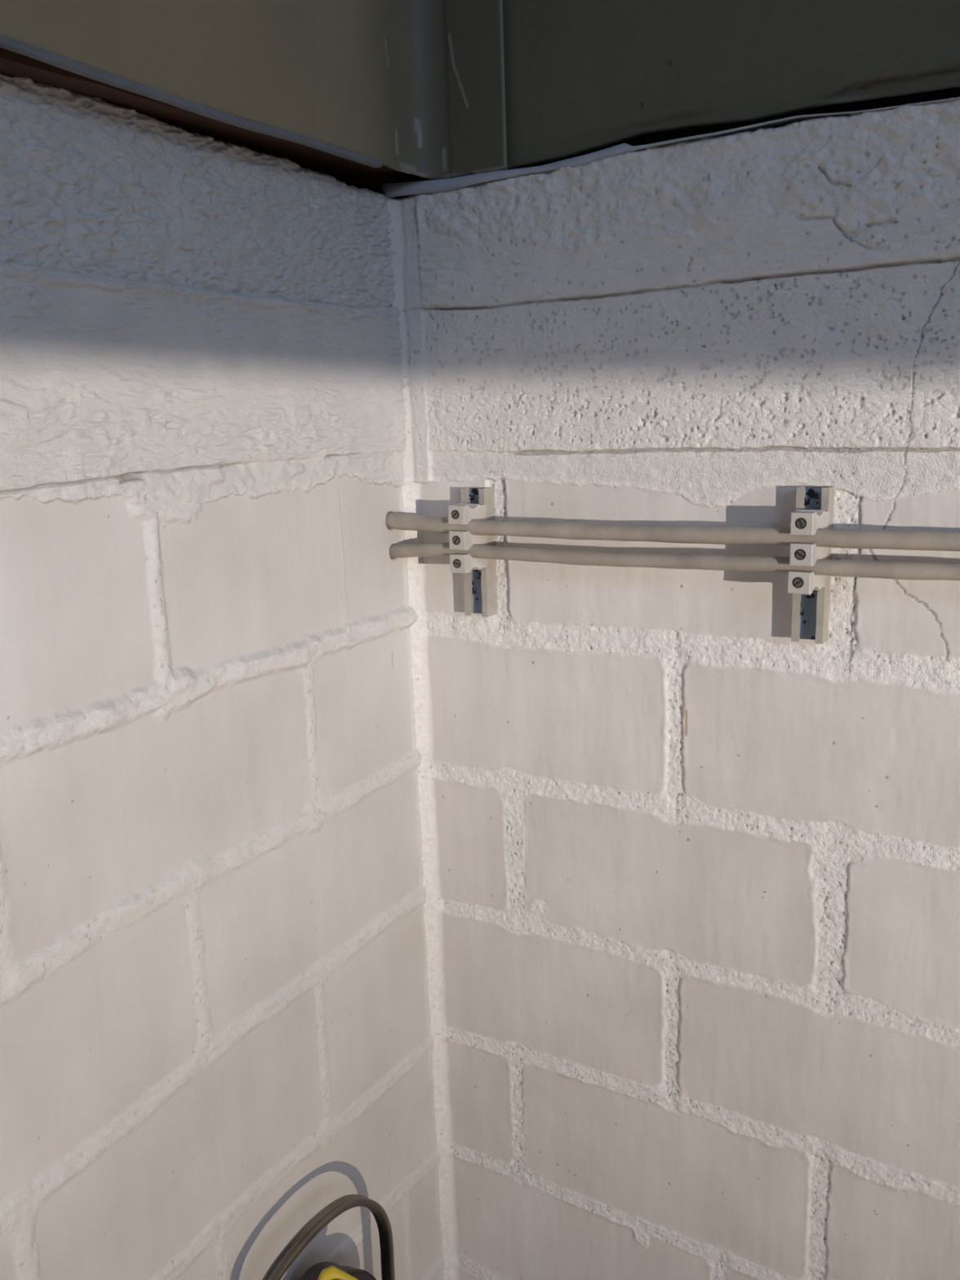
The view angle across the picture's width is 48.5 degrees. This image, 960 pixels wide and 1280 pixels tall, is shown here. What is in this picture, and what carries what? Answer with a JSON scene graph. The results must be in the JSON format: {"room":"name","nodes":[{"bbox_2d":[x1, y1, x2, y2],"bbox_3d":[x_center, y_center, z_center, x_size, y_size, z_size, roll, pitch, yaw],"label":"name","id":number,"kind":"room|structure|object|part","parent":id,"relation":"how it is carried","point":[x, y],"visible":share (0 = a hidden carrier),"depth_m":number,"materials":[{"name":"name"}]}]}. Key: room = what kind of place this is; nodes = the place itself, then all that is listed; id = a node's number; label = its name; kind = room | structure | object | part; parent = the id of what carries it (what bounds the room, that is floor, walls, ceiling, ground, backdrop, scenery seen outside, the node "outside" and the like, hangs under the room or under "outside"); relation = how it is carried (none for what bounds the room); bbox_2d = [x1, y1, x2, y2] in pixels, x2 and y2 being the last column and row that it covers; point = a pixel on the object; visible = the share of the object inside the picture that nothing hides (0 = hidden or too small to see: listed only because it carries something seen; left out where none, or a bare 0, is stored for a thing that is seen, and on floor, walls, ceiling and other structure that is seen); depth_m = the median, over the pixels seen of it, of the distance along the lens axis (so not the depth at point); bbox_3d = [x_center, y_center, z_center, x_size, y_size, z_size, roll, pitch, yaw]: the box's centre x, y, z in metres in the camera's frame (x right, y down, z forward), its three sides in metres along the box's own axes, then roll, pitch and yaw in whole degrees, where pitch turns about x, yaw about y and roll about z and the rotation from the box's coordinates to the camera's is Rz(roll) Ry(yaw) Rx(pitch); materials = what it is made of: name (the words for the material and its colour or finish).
{"room":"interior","nodes":[
{"label":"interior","id":0,"kind":"room"},
{"bbox_2d":[0,73,444,1279],"bbox_3d":[-0.444,0.630,0.355,0.053,1.684,1.500,6,15,31],"label":"wall","id":1,"kind":"structure","parent":0,"point":[215,1028],"depth_m":0.66,"materials":[{"name":"white paint"}]},
{"bbox_2d":[0,47,422,186],"bbox_3d":[-0.451,-0.227,0.193,0.055,0.062,1.474,6,15,31],"label":"wooden lath","id":2,"kind":"object","parent":1,"relation":"on","point":[12,64],"visible":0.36,"depth_m":0.63,"materials":[{"name":"brown wood"}]},
{"bbox_2d":[262,1194,395,1279],"bbox_3d":[-0.112,0.490,0.761,0.080,0.176,0.157,6,15,31],"label":"work lamp","id":3,"kind":"object","parent":1,"relation":"attached to","point":[325,1270],"visible":1,"depth_m":0.76,"materials":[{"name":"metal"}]},
{"bbox_3d":[-0.103,0.460,0.748,0.030,0.033,0.037,6,15,31],"label":"plate","id":4,"kind":"part","parent":3,"relation":"part of","materials":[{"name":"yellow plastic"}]},
{"bbox_2d":[0,0,507,179],"bbox_3d":[-0.416,-0.449,0.069,0.074,0.568,1.498,6,15,31],"label":"wall","id":5,"kind":"structure","parent":0,"point":[416,87],"depth_m":0.67,"materials":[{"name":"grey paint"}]},
{"bbox_2d":[0,34,382,168],"bbox_3d":[-0.423,-0.191,0.168,0.005,0.014,1.348,6,15,31],"label":"trim","id":6,"kind":"structure","parent":5,"relation":"attached to","point":[6,42],"depth_m":0.57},
{"bbox_2d":[338,87,959,199],"bbox_3d":[0.161,-0.360,-0.238,1.560,0.630,1.560,6,15,31],"label":"trim","id":7,"kind":"structure","parent":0,"point":[954,92],"depth_m":0.68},
{"bbox_2d":[378,97,959,197],"bbox_3d":[0.519,-0.271,0.426,1.387,0.012,0.015,6,15,31],"label":"strip","id":8,"kind":"object","parent":7,"relation":"on","point":[403,188],"visible":1,"depth_m":0.70,"materials":[{"name":"plastic"}]},
{"bbox_2d":[386,0,959,1279],"bbox_3d":[0.603,0.271,0.530,1.500,2.232,0.054,6,15,31],"label":"wall","id":9,"kind":"structure","parent":0,"point":[691,866],"depth_m":0.73,"materials":[{"name":"white paint"}]},
{"bbox_2d":[460,486,497,617],"bbox_3d":[0.000,-0.067,0.804,0.021,0.096,0.016,6,15,31],"label":"rail","id":10,"kind":"object","parent":9,"relation":"attached to","point":[480,587],"visible":0.66,"depth_m":0.80,"materials":[{"name":"metal"}]},
{"bbox_2d":[448,502,485,524],"bbox_3d":[-0.011,-0.093,0.777,0.019,0.014,0.027,8,16,31],"label":"clamp","id":11,"kind":"object","parent":10,"relation":"attached to","point":[461,513],"visible":1,"depth_m":0.77,"materials":[{"name":"plastic"}]},
{"bbox_2d":[385,512,959,551],"bbox_3d":[0.566,-0.027,0.427,1.505,0.016,0.015,6,15,31],"label":"cable","id":12,"kind":"object","parent":11,"relation":"attached to","point":[903,540],"visible":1,"depth_m":0.68,"materials":[{"name":"grey plastic"}]},
{"bbox_2d":[448,529,486,550],"bbox_3d":[-0.010,-0.074,0.782,0.019,0.013,0.027,7,15,31],"label":"clamp","id":13,"kind":"object","parent":10,"relation":"attached to","point":[458,540],"visible":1,"depth_m":0.77,"materials":[{"name":"plastic"}]},
{"bbox_2d":[389,542,959,580],"bbox_3d":[0.567,-0.008,0.432,1.505,0.017,0.016,6,15,31],"label":"cable","id":14,"kind":"object","parent":13,"relation":"attached to","point":[914,571],"visible":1,"depth_m":0.69,"materials":[{"name":"grey plastic"}]},
{"bbox_2d":[449,553,487,573],"bbox_3d":[-0.010,-0.058,0.785,0.019,0.013,0.027,5,14,32],"label":"clamp","id":15,"kind":"object","parent":10,"relation":"attached to","point":[459,562],"visible":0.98,"depth_m":0.78,"materials":[{"name":"plastic"}]},
{"bbox_2d":[791,485,835,644],"bbox_3d":[0.211,-0.048,0.674,0.021,0.098,0.016,6,15,31],"label":"rail","id":16,"kind":"object","parent":9,"relation":"attached to","point":[810,613],"visible":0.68,"depth_m":0.67,"materials":[{"name":"metal"}]},
{"bbox_2d":[786,569,825,595],"bbox_3d":[0.200,-0.037,0.657,0.019,0.013,0.027,7,15,31],"label":"clamp","id":17,"kind":"object","parent":16,"relation":"attached to","point":[799,582],"visible":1,"depth_m":0.65,"materials":[{"name":"plastic"}]},
{"bbox_2d":[789,542,827,566],"bbox_3d":[0.200,-0.054,0.653,0.019,0.013,0.027,6,15,31],"label":"clamp","id":18,"kind":"object","parent":16,"relation":"attached to","point":[805,554],"visible":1,"depth_m":0.64,"materials":[{"name":"plastic"}]},
{"bbox_2d":[790,509,829,535],"bbox_3d":[0.199,-0.072,0.649,0.019,0.013,0.027,6,15,31],"label":"clamp","id":19,"kind":"object","parent":16,"relation":"attached to","point":[802,522],"visible":1,"depth_m":0.64,"materials":[{"name":"plastic"}]}
]}

